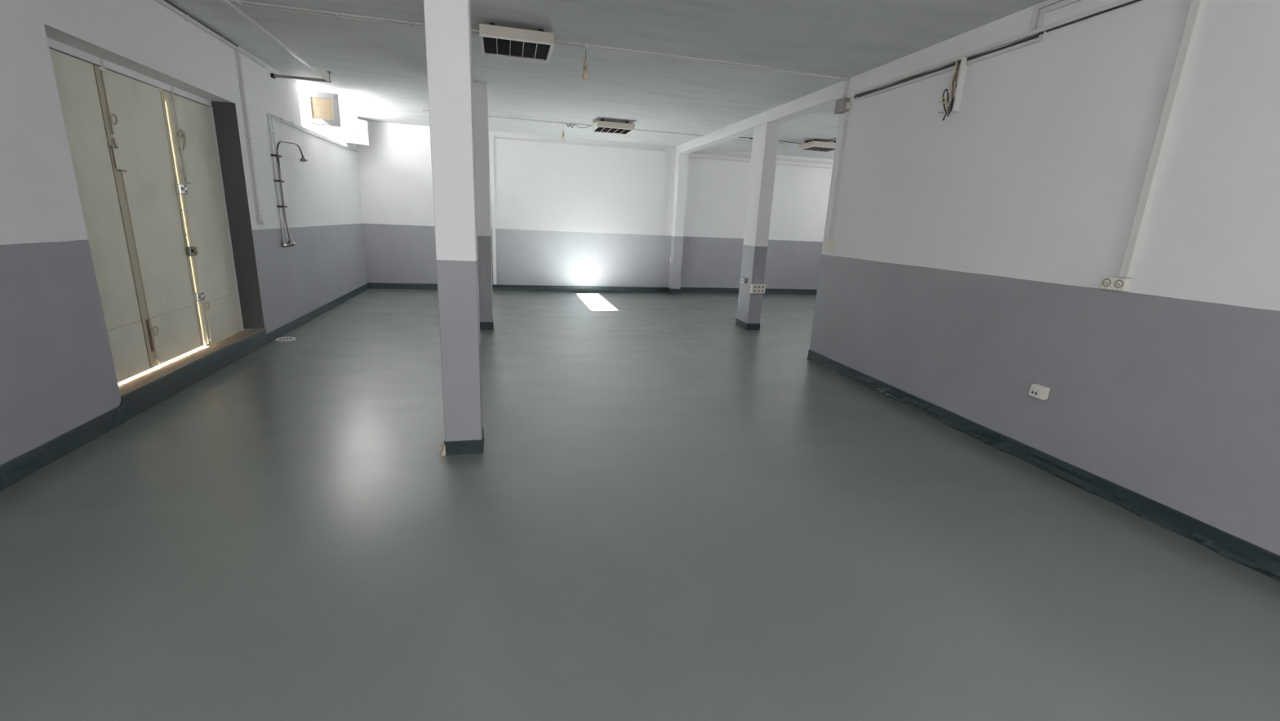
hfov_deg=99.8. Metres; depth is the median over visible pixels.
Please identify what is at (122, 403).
trim
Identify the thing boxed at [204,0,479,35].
duct
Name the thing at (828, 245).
light switch
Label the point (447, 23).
pillar
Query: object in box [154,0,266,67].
duct
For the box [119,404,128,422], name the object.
trim
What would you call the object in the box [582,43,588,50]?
clip
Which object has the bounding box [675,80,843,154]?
ceiling beam
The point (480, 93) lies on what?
pillar
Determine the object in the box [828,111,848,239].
duct
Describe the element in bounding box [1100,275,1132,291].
double socket
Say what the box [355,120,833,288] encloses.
wall
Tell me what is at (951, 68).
duct
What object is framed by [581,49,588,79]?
pendant bulb
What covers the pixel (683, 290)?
baseboard
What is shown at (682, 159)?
pillar
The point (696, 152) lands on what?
duct
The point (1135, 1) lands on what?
cable
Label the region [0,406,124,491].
baseboard
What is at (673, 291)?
baseboard
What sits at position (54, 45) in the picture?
trim
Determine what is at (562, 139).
pendant bulb
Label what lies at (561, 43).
duct
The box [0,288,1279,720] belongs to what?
floor
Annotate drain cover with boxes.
[275,336,296,341]
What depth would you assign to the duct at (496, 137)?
10.70 m
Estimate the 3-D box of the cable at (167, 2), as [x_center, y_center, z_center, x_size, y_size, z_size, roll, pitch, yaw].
[-3.351,-2.418,2.682,0.017,0.019,5.850,-1,15,-14]
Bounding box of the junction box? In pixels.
[834,97,851,114]
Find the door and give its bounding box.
[48,48,240,382]
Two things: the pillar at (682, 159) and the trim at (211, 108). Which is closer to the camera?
the trim at (211, 108)
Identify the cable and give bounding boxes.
[163,0,238,47]
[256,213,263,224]
[565,123,592,128]
[739,137,802,144]
[853,0,1141,98]
[937,57,967,120]
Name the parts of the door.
bolt plate, pull handle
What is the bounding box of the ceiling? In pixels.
[167,0,1047,159]
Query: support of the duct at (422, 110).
attached to the ceiling
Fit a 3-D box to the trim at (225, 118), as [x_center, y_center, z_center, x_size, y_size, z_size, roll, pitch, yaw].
[-4.186,-1.454,5.633,0.204,2.286,0.008,-1,15,-14]
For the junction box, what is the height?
0.140 m
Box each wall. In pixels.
[0,0,367,465]
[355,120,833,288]
[809,0,1279,555]
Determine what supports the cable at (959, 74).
attached to the wall at (974, 249)
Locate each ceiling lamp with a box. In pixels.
[479,22,554,62]
[591,119,634,134]
[797,138,835,152]
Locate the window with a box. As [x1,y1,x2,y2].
[297,89,368,146]
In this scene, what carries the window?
in the wall at (58, 373)
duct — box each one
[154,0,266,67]
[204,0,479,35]
[234,49,260,213]
[422,110,590,126]
[489,135,496,284]
[494,136,665,151]
[554,40,849,96]
[634,128,703,136]
[688,155,832,168]
[691,151,833,164]
[730,138,784,144]
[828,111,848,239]
[853,0,1135,95]
[854,65,958,101]
[965,31,1046,65]
[1028,0,1081,31]
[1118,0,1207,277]
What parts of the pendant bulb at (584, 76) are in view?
bulb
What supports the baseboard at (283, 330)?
attached to the wall at (58, 373)
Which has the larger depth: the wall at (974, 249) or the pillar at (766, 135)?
the pillar at (766, 135)
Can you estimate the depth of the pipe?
6.39 m
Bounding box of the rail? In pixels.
[219,0,331,83]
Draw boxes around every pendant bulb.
[560,131,564,142]
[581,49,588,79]
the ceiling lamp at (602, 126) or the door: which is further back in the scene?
the ceiling lamp at (602, 126)
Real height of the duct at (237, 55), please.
1.574 m
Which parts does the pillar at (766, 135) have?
skirting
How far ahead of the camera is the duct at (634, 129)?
9.46 m
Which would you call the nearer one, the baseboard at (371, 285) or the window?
the window
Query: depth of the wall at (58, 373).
3.42 m
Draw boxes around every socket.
[740,277,747,283]
[750,284,765,293]
[1028,383,1049,399]
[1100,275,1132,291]
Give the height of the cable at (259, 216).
0.116 m
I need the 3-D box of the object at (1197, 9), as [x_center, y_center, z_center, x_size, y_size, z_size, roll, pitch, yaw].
[2.857,-1.317,2.915,0.045,1.724,0.046,-1,15,-14]
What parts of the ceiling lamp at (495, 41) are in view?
blade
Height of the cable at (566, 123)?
0.065 m
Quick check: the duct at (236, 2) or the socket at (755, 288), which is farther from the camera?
the socket at (755, 288)
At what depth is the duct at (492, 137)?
10.62 m
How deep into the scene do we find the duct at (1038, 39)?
3.83 m
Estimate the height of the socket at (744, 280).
0.070 m
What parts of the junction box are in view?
lid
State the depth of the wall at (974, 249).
3.36 m
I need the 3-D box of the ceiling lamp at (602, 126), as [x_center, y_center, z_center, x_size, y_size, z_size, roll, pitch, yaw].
[-0.442,-3.789,8.730,0.608,0.140,0.548,-1,15,-14]
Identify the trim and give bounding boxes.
[46,37,211,106]
[117,328,263,396]
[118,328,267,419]
[118,397,124,407]
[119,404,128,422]
[207,106,244,330]
[211,101,264,328]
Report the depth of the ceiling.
5.16 m
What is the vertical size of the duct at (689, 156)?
0.028 m
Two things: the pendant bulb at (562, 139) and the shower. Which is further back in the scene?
the pendant bulb at (562, 139)
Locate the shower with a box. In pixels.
[271,140,307,247]
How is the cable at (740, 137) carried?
attached to the ceiling
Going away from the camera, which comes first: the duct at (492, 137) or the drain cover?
the drain cover
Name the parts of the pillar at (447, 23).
skirting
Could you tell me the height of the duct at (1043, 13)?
0.153 m
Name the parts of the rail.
short rail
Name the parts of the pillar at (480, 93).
skirting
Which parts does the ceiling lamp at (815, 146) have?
frame, blade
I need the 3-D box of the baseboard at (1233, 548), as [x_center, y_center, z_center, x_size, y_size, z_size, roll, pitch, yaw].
[3.082,1.072,2.185,0.052,0.114,9.085,-1,15,-14]
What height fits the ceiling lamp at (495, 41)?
0.148 m
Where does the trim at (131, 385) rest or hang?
attached to the wall at (58, 373)
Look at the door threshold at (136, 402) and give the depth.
4.48 m
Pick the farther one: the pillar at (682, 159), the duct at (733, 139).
the pillar at (682, 159)
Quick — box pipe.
[268,113,358,243]
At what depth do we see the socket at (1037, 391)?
3.63 m
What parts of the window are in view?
frame, pane, pane, pane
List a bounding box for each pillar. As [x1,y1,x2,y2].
[423,0,484,455]
[472,81,493,328]
[668,153,688,288]
[735,122,780,329]
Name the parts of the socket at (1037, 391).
plate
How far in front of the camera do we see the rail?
5.23 m
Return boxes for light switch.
[822,240,835,252]
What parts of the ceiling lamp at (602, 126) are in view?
blade, frame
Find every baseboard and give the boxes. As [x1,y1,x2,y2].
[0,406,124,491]
[266,283,368,343]
[367,282,668,293]
[671,288,680,293]
[680,287,817,294]
[806,349,1279,581]
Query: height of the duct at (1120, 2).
0.026 m
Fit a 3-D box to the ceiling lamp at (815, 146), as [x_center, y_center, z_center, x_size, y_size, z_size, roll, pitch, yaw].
[3.253,-3.869,9.701,0.608,0.140,0.548,-1,15,-14]

